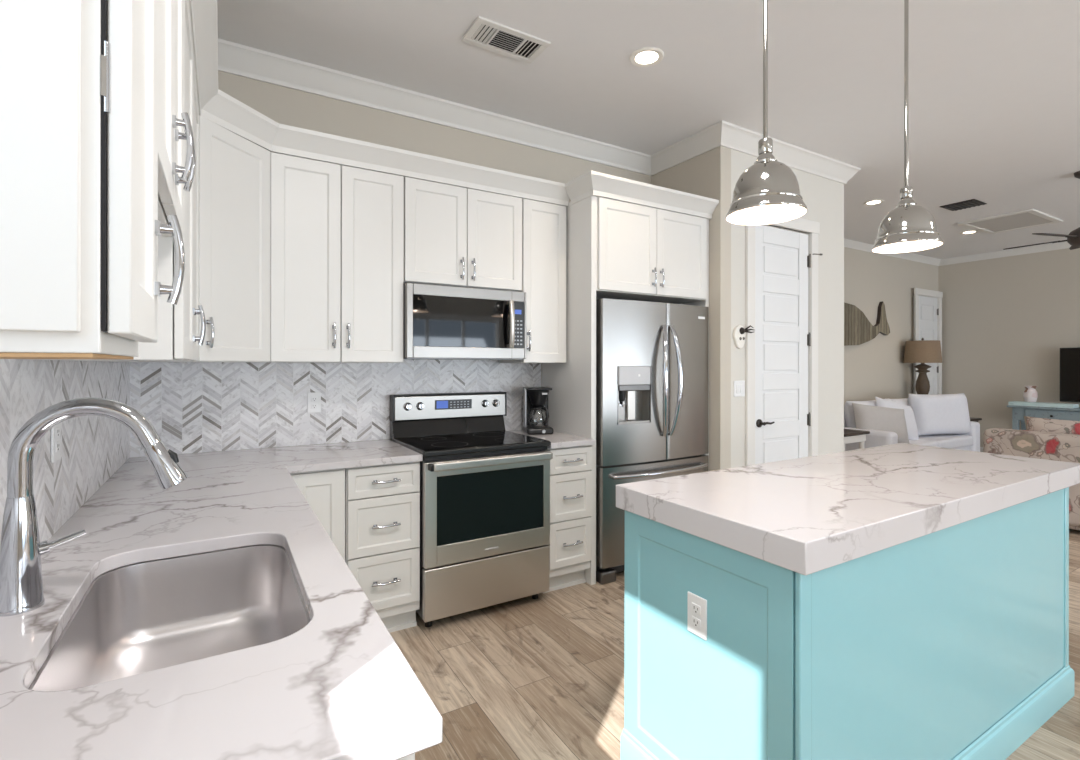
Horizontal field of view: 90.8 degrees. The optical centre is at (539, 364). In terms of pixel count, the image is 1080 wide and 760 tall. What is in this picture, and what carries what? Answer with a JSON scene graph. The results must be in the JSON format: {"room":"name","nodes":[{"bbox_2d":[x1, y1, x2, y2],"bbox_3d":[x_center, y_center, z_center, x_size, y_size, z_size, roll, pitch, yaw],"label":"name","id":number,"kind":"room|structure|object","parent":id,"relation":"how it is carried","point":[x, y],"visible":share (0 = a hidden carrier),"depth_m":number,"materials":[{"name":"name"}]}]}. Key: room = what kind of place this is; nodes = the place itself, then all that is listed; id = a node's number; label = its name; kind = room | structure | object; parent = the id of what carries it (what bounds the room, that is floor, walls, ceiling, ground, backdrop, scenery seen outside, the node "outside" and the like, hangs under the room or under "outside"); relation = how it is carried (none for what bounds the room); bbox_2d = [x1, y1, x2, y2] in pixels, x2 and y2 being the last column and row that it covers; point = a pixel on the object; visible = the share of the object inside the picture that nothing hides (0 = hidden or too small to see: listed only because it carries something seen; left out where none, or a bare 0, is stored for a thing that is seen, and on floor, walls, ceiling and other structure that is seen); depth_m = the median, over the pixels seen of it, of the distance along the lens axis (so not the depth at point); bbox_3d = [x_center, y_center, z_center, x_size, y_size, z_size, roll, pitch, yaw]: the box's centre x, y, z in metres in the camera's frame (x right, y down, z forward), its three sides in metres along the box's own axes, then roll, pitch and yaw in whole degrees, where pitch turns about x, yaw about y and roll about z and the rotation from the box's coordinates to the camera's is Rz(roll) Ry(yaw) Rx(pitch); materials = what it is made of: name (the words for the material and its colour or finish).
{"room":"kitchen","nodes":[
{"label":"kitchen","id":0,"kind":"room"},
{"bbox_2d":[131,71,650,457],"bbox_3d":[-0.588,-0.152,3.550,3.429,3.050,0.120,0,0,-31],"label":"wall","id":1,"kind":"structure","parent":0,"point":[283,105],"depth_m":3.32,"materials":[{"name":"beige paint"}]},
{"bbox_2d":[193,115,270,361],"bbox_3d":[-1.599,-0.546,2.500,0.592,1.068,0.620,0,0,-31],"label":"upper cabinet","id":2,"kind":"object","parent":1,"relation":"attached to","point":[235,172],"visible":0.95,"depth_m":2.41,"materials":[{"name":"white paint"}]},
{"bbox_2d":[189,0,569,206],"bbox_3d":[-0.759,-1.112,2.157,1.416,0.118,3.092,0,0,11],"label":"crown molding","id":3,"kind":"structure","parent":2,"relation":"attached to","point":[214,105],"depth_m":2.72,"materials":[{"name":"white paint"}]},
{"bbox_2d":[307,392,320,412],"bbox_3d":[-1.291,0.217,3.044,0.072,0.116,0.009,0,0,-31],"label":"wall outlet","id":4,"kind":"object","parent":1,"relation":"attached to","point":[313,399],"visible":1,"depth_m":3.04,"materials":[{"name":"white plastic"}]},
{"bbox_2d":[311,397,316,401],"bbox_3d":[-1.290,0.197,3.042,0.033,0.027,0.003,0,0,-31],"label":"receptacle","id":5,"kind":"object","parent":4,"relation":"attached to","point":[313,399],"depth_m":3.04,"materials":[{"name":"white plastic"}]},
{"bbox_2d":[130,359,540,457],"bbox_3d":[-1.010,-0.005,3.223,2.369,0.926,0.008,0,0,-31],"label":"backsplash","id":6,"kind":"structure","parent":1,"relation":"attached to","point":[193,407],"depth_m":2.97,"materials":[{"name":"tile"}]},
{"bbox_2d":[270,152,402,362],"bbox_3d":[-1.123,-0.546,2.928,0.667,1.068,0.375,0,0,-31],"label":"upper cabinet","id":7,"kind":"object","parent":1,"relation":"attached to","point":[337,230],"visible":0.98,"depth_m":2.79,"materials":[{"name":"white paint"}]},
{"bbox_2d":[403,177,521,291],"bbox_3d":[-0.510,-0.772,3.294,0.752,0.614,0.375,0,0,-31],"label":"upper cabinet","id":8,"kind":"object","parent":1,"relation":"attached to","point":[456,236],"visible":0.92,"depth_m":3.14,"materials":[{"name":"white paint"}]},
{"bbox_2d":[403,283,525,359],"bbox_3d":[-0.493,-0.244,3.264,0.756,0.421,0.442,0,0,-31],"label":"microwave","id":9,"kind":"object","parent":8,"relation":"attached to","point":[440,321],"visible":0.98,"depth_m":3.11,"materials":[{"name":"grey metal"}]},
{"bbox_2d":[514,320,521,344],"bbox_3d":[-0.137,-0.199,3.291,0.060,0.153,0.002,0,0,-31],"label":"keypad","id":10,"kind":"object","parent":9,"relation":"attached to","point":[518,323],"depth_m":3.29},
{"bbox_2d":[499,199,565,362],"bbox_3d":[-0.043,-0.545,3.574,0.330,1.068,0.375,0,0,-31],"label":"upper cabinet","id":11,"kind":"object","parent":1,"relation":"attached to","point":[543,224],"visible":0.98,"depth_m":3.45,"materials":[{"name":"white paint"}]},
{"bbox_2d":[217,0,1079,258],"bbox_3d":[4.362,-1.723,1.938,10.567,0.100,9.550,0,0,-31],"label":"ceiling","id":12,"kind":"structure","parent":0,"point":[994,106],"depth_m":3.06,"materials":[{"name":"paint"}]},
{"bbox_2d":[462,16,550,63],"bbox_3d":[-0.174,-1.671,2.752,0.409,0.013,0.214,0,0,-31],"label":"ceiling vent","id":13,"kind":"object","parent":12,"relation":"in","point":[485,33],"visible":1,"depth_m":2.74,"materials":[{"name":"white metal"}]},
{"bbox_2d":[630,47,663,66],"bbox_3d":[0.581,-1.672,2.898,0.184,0.008,0.184,0,0,-31],"label":"recessed light","id":14,"kind":"object","parent":12,"relation":"in","point":[646,56],"visible":1,"depth_m":2.89,"materials":[{"name":"white plastic"}]},
{"bbox_2d":[726,0,806,224],"bbox_3d":[0.724,-1.077,1.708,0.241,1.198,0.241,0,0,-31],"label":"pendant light","id":15,"kind":"object","parent":12,"relation":"hanging from","point":[767,191],"visible":1,"depth_m":1.67,"materials":[{"name":"silver metal"}]},
{"bbox_2d":[863,199,883,204],"bbox_3d":[3.436,-1.669,5.480,0.184,0.008,0.184,0,0,-31],"label":"recessed light","id":16,"kind":"object","parent":12,"relation":"in","point":[877,201],"visible":1,"depth_m":5.48,"materials":[{"name":"white plastic"}]},
{"bbox_2d":[871,0,942,252],"bbox_3d":[1.492,-1.077,2.167,0.241,1.198,0.241,0,0,-31],"label":"pendant light","id":17,"kind":"object","parent":12,"relation":"hanging from","point":[909,227],"visible":1,"depth_m":2.15,"materials":[{"name":"silver metal"}]},
{"bbox_2d":[940,199,986,210],"bbox_3d":[4.429,-1.667,5.573,0.300,0.012,0.300,0,0,-31],"label":"ceiling vent","id":18,"kind":"object","parent":12,"relation":"in","point":[973,202],"visible":1,"depth_m":5.55,"materials":[{"name":"brown metal"}]},
{"bbox_2d":[960,230,977,233],"bbox_3d":[5.406,-1.667,6.705,0.184,0.008,0.184,0,0,-31],"label":"recessed light","id":19,"kind":"object","parent":12,"relation":"in","point":[970,231],"visible":0.98,"depth_m":6.70,"materials":[{"name":"white plastic"}]},
{"bbox_2d":[958,208,1062,233],"bbox_3d":[5.488,-1.662,6.218,0.920,0.020,0.680,0,0,-31],"label":"attic hatch","id":20,"kind":"object","parent":12,"relation":"attached to","point":[1028,218],"visible":1,"depth_m":6.17,"materials":[{"name":"paint"}]},
{"bbox_2d":[1003,171,1079,249],"bbox_3d":[4.698,-1.353,4.649,1.066,0.640,1.033,0,0,-31],"label":"ceiling fan","id":21,"kind":"object","parent":12,"relation":"hanging from","point":[1073,238],"visible":1,"depth_m":4.61,"materials":[{"name":"brown metal"}]},
{"bbox_2d":[651,146,730,470],"bbox_3d":[0.948,-0.151,4.429,0.110,3.050,1.470,0,0,-31],"label":"wall","id":22,"kind":"structure","parent":0,"point":[708,174],"depth_m":3.81,"materials":[{"name":"beige paint"}]},
{"bbox_2d":[218,38,860,183],"bbox_3d":[2.325,-1.612,0.277,5.067,0.125,8.489,0,0,-31],"label":"trim","id":23,"kind":"structure","parent":22,"relation":"attached to","point":[233,58],"depth_m":3.59,"materials":[{"name":"white paint"}]},
{"bbox_2d":[390,528,1079,759],"bbox_3d":[4.359,1.417,1.938,10.567,0.080,9.550,0,0,-31],"label":"floor","id":24,"kind":"structure","parent":0,"point":[525,678],"depth_m":2.34,"materials":[{"name":"brown wood"}]},
{"bbox_2d":[290,468,344,560],"bbox_3d":[-1.209,0.933,2.740,0.286,0.878,0.615,0,0,-31],"label":"base cabinet","id":25,"kind":"object","parent":24,"relation":"on","point":[324,491],"visible":0.22,"depth_m":2.52,"materials":[{"name":"white paint"}]},
{"bbox_2d":[345,461,419,632],"bbox_3d":[-0.918,0.933,2.893,0.366,0.878,0.650,0,0,-31],"label":"base cabinet","id":26,"kind":"object","parent":24,"relation":"on","point":[382,502],"visible":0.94,"depth_m":2.65,"materials":[{"name":"white paint"}]},
{"bbox_2d":[398,753,414,759],"bbox_3d":[-0.928,0.933,1.402,0.601,0.878,1.999,0,0,-31],"label":"base cabinet","id":27,"kind":"object","parent":24,"relation":"on","point":[412,756],"visible":0.02,"depth_m":0.71,"materials":[{"name":"white paint"}]},
{"bbox_2d":[0,439,442,759],"bbox_3d":[-0.803,0.475,1.815,1.278,0.034,2.620,0,0,-31],"label":"countertop","id":28,"kind":"structure","parent":27,"relation":"on","point":[340,686],"depth_m":0.83,"materials":[{"name":"stone"}]},
{"bbox_2d":[0,397,186,616],"bbox_3d":[-0.879,0.261,1.060,0.297,0.394,0.071,0,0,-29],"label":"faucet","id":29,"kind":"object","parent":28,"relation":"on","point":[21,548],"visible":1,"depth_m":1.00,"materials":[{"name":"silver metal"}]},
{"bbox_2d":[29,544,309,691],"bbox_3d":[-0.720,0.598,1.102,0.444,0.210,0.708,0,0,-31],"label":"sink","id":30,"kind":"object","parent":28,"relation":"in","point":[142,617],"visible":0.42,"depth_m":1.32,"materials":[{"name":"metal"}]},
{"bbox_2d":[390,392,551,626],"bbox_3d":[-0.412,0.778,3.154,0.768,1.189,0.710,0,0,-31],"label":"range","id":31,"kind":"object","parent":24,"relation":"on","point":[485,486],"visible":0.98,"depth_m":2.92,"materials":[{"name":"grey metal"}]},
{"bbox_2d":[392,430,550,456],"bbox_3d":[-0.414,0.457,3.151,0.760,0.032,0.594,0,0,-31],"label":"cooktop","id":32,"kind":"object","parent":31,"relation":"in","point":[453,443],"depth_m":3.04,"materials":[{"name":"black glass"}]},
{"bbox_2d":[543,445,591,592],"bbox_3d":[0.040,0.934,3.467,0.317,0.878,0.650,0,0,-31],"label":"base cabinet","id":33,"kind":"object","parent":24,"relation":"on","point":[570,467],"visible":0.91,"depth_m":3.23,"materials":[{"name":"white paint"}]},
{"bbox_2d":[510,430,594,448],"bbox_3d":[0.037,0.476,3.471,0.318,0.034,0.640,0,0,-31],"label":"countertop","id":34,"kind":"structure","parent":33,"relation":"on","point":[557,439],"depth_m":3.27,"materials":[{"name":"stone"}]},
{"bbox_2d":[523,387,553,434],"bbox_3d":[-0.014,0.306,3.571,0.180,0.305,0.234,0,0,-11],"label":"coffee maker","id":35,"kind":"object","parent":34,"relation":"on","point":[535,399],"visible":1,"depth_m":3.54,"materials":[{"name":"black plastic"}]},
{"bbox_2d":[527,390,549,405],"bbox_3d":[-0.012,0.222,3.570,0.152,0.104,0.152,0,0,-11],"label":"basket","id":36,"kind":"object","parent":35,"relation":"on","point":[534,397],"depth_m":3.52,"materials":[{"name":"black plastic"}]},
{"bbox_2d":[542,170,718,584],"bbox_3d":[0.612,0.102,3.785,1.124,2.543,0.685,0,0,-31],"label":"surround","id":37,"kind":"object","parent":24,"relation":"on","point":[627,239],"visible":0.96,"depth_m":3.49,"materials":[{"name":"white paint"}]},
{"bbox_2d":[596,298,708,584],"bbox_3d":[0.667,0.478,3.769,0.955,1.792,0.720,0,0,-31],"label":"refrigerator","id":38,"kind":"object","parent":24,"relation":"on","point":[652,358],"visible":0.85,"depth_m":3.45,"materials":[{"name":"metal"}]},
{"bbox_2d":[620,487,1074,759],"bbox_3d":[1.249,0.933,2.017,1.872,0.882,0.663,0,0,-31],"label":"kitchen island","id":39,"kind":"object","parent":24,"relation":"on","point":[950,643],"visible":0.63,"depth_m":1.60,"materials":[{"name":"teal paint"}]},
{"bbox_2d":[687,591,706,639],"bbox_3d":[0.457,0.731,1.552,0.009,0.116,0.072,0,0,-31],"label":"wall outlet","id":40,"kind":"object","parent":39,"relation":"attached to","point":[696,605],"visible":1,"depth_m":1.55,"materials":[{"name":"white plastic"}]},
{"bbox_2d":[692,602,700,615],"bbox_3d":[0.455,0.712,1.551,0.003,0.027,0.033,0,0,-31],"label":"receptacle","id":41,"kind":"object","parent":40,"relation":"attached to","point":[696,606],"depth_m":1.55,"materials":[{"name":"white plastic"}]},
{"bbox_2d":[692,616,700,628],"bbox_3d":[0.455,0.751,1.551,0.003,0.027,0.033,0,0,-31],"label":"receptacle","id":42,"kind":"object","parent":40,"relation":"attached to","point":[696,620],"depth_m":1.55,"materials":[{"name":"white plastic"}]},
{"bbox_2d":[616,443,1079,574],"bbox_3d":[1.269,0.453,2.031,1.936,0.078,0.696,0,0,-31],"label":"island countertop","id":43,"kind":"structure","parent":39,"relation":"on","point":[811,514],"depth_m":1.70,"materials":[{"name":"stone"}]},
{"bbox_2d":[844,429,869,450],"bbox_3d":[3.329,1.058,6.024,0.500,0.635,0.520,0,0,-31],"label":"side table","id":44,"kind":"object","parent":24,"relation":"on","point":[850,436],"visible":0.2,"depth_m":5.85,"materials":[{"name":"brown wood"}]},
{"bbox_2d":[844,398,979,451],"bbox_3d":[4.574,0.908,6.768,2.300,0.939,0.880,0,0,-31],"label":"sofa","id":45,"kind":"object","parent":24,"relation":"on","point":[970,441],"visible":0.25,"depth_m":6.47,"materials":[{"name":"white fabric"}]},
{"bbox_2d":[844,398,890,427],"bbox_3d":[4.138,0.687,6.659,0.980,0.500,0.248,0,-7,-31],"label":"cushion","id":46,"kind":"object","parent":45,"relation":"on","point":[849,418],"depth_m":6.45,"materials":[{"name":"white fabric"}]},
{"bbox_2d":[852,403,909,443],"bbox_3d":[3.987,0.697,6.230,0.649,0.486,0.293,0,0,3],"label":"throw pillow","id":47,"kind":"object","parent":45,"relation":"on","point":[867,417],"visible":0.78,"depth_m":6.16,"materials":[{"name":"grey fabric"}]},
{"bbox_2d":[875,396,918,439],"bbox_3d":[4.385,0.687,6.538,0.714,0.595,0.269,0,0,-22],"label":"throw pillow","id":48,"kind":"object","parent":45,"relation":"on","point":[911,424],"visible":0.45,"depth_m":6.49,"materials":[{"name":"white fabric"}]},
{"bbox_2d":[890,398,907,405],"bbox_3d":[4.894,0.687,7.110,0.980,0.500,0.248,0,-7,-31],"label":"cushion","id":49,"kind":"object","parent":45,"relation":"on","point":[904,401],"depth_m":6.92,"materials":[{"name":"white fabric"}]},
{"bbox_2d":[909,439,938,446],"bbox_3d":[4.218,0.982,6.438,0.940,0.130,0.680,0,0,-31],"label":"seat cushion","id":50,"kind":"object","parent":45,"relation":"on","point":[934,443],"depth_m":6.34,"materials":[{"name":"white fabric"}]},
{"bbox_2d":[908,393,970,435],"bbox_3d":[5.187,0.643,6.913,0.901,0.536,0.270,0,0,-13],"label":"throw pillow","id":51,"kind":"object","parent":45,"relation":"on","point":[933,413],"visible":0.92,"depth_m":6.80,"materials":[{"name":"white fabric"}]},
{"bbox_2d":[919,434,972,448],"bbox_3d":[5.029,0.983,6.923,0.940,0.130,0.680,0,0,-31],"label":"seat cushion","id":52,"kind":"object","parent":45,"relation":"on","point":[953,441],"depth_m":6.71,"materials":[{"name":"white fabric"}]},
{"bbox_2d":[970,417,981,421],"bbox_3d":[5.755,1.063,7.637,0.560,0.630,0.760,0,0,-31],"label":"side table","id":53,"kind":"object","parent":24,"relation":"on","point":[971,418],"visible":0.04,"depth_m":7.41,"materials":[{"name":"brown wood"}]},
{"bbox_2d":[903,338,942,393],"bbox_3d":[5.591,0.175,7.777,0.464,1.145,0.464,0,0,-31],"label":"table lamp","id":54,"kind":"object","parent":53,"relation":"on","point":[922,351],"visible":0.72,"depth_m":7.67,"materials":[{"name":"brown fabric"}]},
{"bbox_2d":[983,416,1079,529],"bbox_3d":[4.872,0.920,4.243,0.940,0.914,1.880,0,0,-31],"label":"loveseat","id":55,"kind":"object","parent":24,"relation":"on","point":[1043,438],"visible":0.41,"depth_m":4.49,"materials":[{"name":"fabric"}]},
{"bbox_2d":[1024,416,1079,434],"bbox_3d":[4.565,0.712,4.484,0.268,0.500,0.740,-7,3,-31],"label":"cushion","id":56,"kind":"object","parent":55,"relation":"on","point":[1032,423],"depth_m":4.56,"materials":[{"name":"fabric"}]},
{"bbox_2d":[1007,405,1079,429],"bbox_3d":[7.223,0.972,6.634,0.430,0.815,2.090,0,0,-31],"label":"console table","id":57,"kind":"object","parent":24,"relation":"on","point":[1018,412],"visible":0.58,"depth_m":7.13,"materials":[{"name":"teal paint"}]},
{"bbox_2d":[1008,401,1078,407],"bbox_3d":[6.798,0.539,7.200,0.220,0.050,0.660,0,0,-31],"label":"tabletop","id":58,"kind":"object","parent":57,"relation":"on","point":[1017,403],"visible":1,"depth_m":7.12,"materials":[{"name":"teal wood"}]},
{"bbox_2d":[1023,386,1037,401],"bbox_3d":[6.769,0.403,7.346,0.150,0.222,0.150,0,0,-31],"label":"vase","id":59,"kind":"object","parent":58,"relation":"on","point":[1030,394],"visible":0.98,"depth_m":7.30,"materials":[{"name":"ceramic"}]},
{"bbox_2d":[1060,347,1079,401],"bbox_3d":[7.300,0.170,6.615,0.200,0.790,1.240,0,0,-31],"label":"television","id":60,"kind":"object","parent":57,"relation":"on","point":[1069,357],"visible":1,"depth_m":7.04,"materials":[{"name":"black plastic"}]},
{"bbox_2d":[731,149,843,467],"bbox_3d":[1.961,-0.150,4.243,1.438,3.050,0.110,0,0,-31],"label":"wall","id":61,"kind":"structure","parent":0,"point":[823,198],"depth_m":4.41,"materials":[{"name":"paint"}]},
{"bbox_2d":[734,381,744,396],"bbox_3d":[1.450,0.174,3.868,0.116,0.116,0.010,0,0,-31],"label":"light switch","id":62,"kind":"object","parent":61,"relation":"attached to","point":[739,386],"visible":1,"depth_m":3.87,"materials":[{"name":"white plastic"}]},
{"bbox_2d":[733,325,753,348],"bbox_3d":[1.474,-0.201,3.852,0.171,0.170,0.062,0,0,-31],"label":"bottle opener","id":63,"kind":"object","parent":61,"relation":"attached to","point":[739,333],"visible":1,"depth_m":3.84,"materials":[{"name":"white ceramic"}]},
{"bbox_2d":[745,218,822,465],"bbox_3d":[1.869,0.107,4.151,0.900,2.535,0.173,0,0,-31],"label":"door","id":64,"kind":"structure","parent":61,"relation":"in","point":[780,425],"depth_m":4.14,"materials":[{"name":"white paint"}]},
{"bbox_2d":[844,247,937,404],"bbox_3d":[4.091,-0.148,7.236,5.290,3.050,0.120,0,0,-31],"label":"wall","id":65,"kind":"structure","parent":0,"point":[876,367],"depth_m":7.67,"materials":[{"name":"beige paint"}]},
{"bbox_2d":[844,301,889,345],"bbox_3d":[4.218,-0.578,7.210,1.920,0.650,0.048,0,0,-31],"label":"plaque","id":66,"kind":"object","parent":65,"relation":"attached to","point":[858,330],"visible":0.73,"depth_m":7.28,"materials":[{"name":"brown wood"}]},
{"bbox_2d":[913,288,942,393],"bbox_3d":[5.987,0.111,8.284,0.860,2.535,0.136,0,0,-31],"label":"door","id":67,"kind":"structure","parent":65,"relation":"in","point":[927,308],"depth_m":8.29,"materials":[{"name":"white paint"}]},
{"bbox_2d":[938,248,1079,446],"bbox_3d":[8.787,-0.144,4.655,0.120,3.050,9.370,0,0,-31],"label":"wall","id":68,"kind":"structure","parent":0,"point":[1006,321],"depth_m":7.79,"materials":[{"name":"beige paint"}]},
{"bbox_2d":[844,239,1070,265],"bbox_3d":[6.497,-1.627,3.215,5.290,0.088,9.250,0,0,-31],"label":"trim","id":69,"kind":"structure","parent":68,"relation":"attached to","point":[848,243],"depth_m":7.79,"materials":[{"name":"white paint"}]},
{"bbox_3d":[0.068,-0.152,-1.003,0.120,3.050,8.609,0,0,-31],"label":"wall","id":70,"kind":"structure","parent":0,"visible":0},
{"bbox_2d":[51,423,59,462],"bbox_3d":[-1.307,0.202,1.438,0.009,0.116,0.072,0,0,-31],"label":"wall outlet","id":71,"kind":"object","parent":70,"relation":"attached to","point":[55,431],"visible":0.89,"depth_m":1.43,"materials":[{"name":"white plastic"}]},
{"bbox_2d":[56,427,59,437],"bbox_3d":[-1.305,0.182,1.439,0.003,0.027,0.033,0,0,-31],"label":"receptacle","id":72,"kind":"object","parent":71,"relation":"attached to","point":[57,428],"depth_m":1.44,"materials":[{"name":"white plastic"}]},
{"bbox_2d":[56,441,59,451],"bbox_3d":[-1.305,0.221,1.439,0.003,0.027,0.033,0,0,-31],"label":"receptacle","id":73,"kind":"object","parent":71,"relation":"attached to","point":[57,442],"depth_m":1.44,"materials":[{"name":"white plastic"}]},
{"bbox_2d":[0,359,129,542],"bbox_3d":[-1.286,0.065,1.386,0.008,0.786,2.860,0,0,-31],"label":"backsplash","id":74,"kind":"structure","parent":70,"relation":"attached to","point":[92,448],"depth_m":1.53,"materials":[{"name":"tile"}]},
{"bbox_2d":[0,0,184,358],"bbox_3d":[-0.601,-0.543,0.587,0.340,1.072,0.300,0,0,-31],"label":"upper cabinet","id":75,"kind":"object","parent":70,"relation":"attached to","point":[80,226],"visible":1,"depth_m":0.52,"materials":[{"name":"white paint"}]},
{"bbox_2d":[29,0,205,361],"bbox_3d":[-1.275,-0.546,1.713,0.338,1.068,1.070,0,0,-31],"label":"upper cabinet","id":76,"kind":"object","parent":70,"relation":"attached to","point":[179,340],"visible":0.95,"depth_m":1.53,"materials":[{"name":"white paint"}]},
{"bbox_2d":[158,0,195,236],"bbox_3d":[-0.840,-0.696,0.984,0.338,0.767,0.622,0,0,-31],"label":"upper cabinet","id":77,"kind":"object","parent":70,"relation":"attached to","point":[172,120],"visible":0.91,"depth_m":1.02,"materials":[{"name":"white paint"}]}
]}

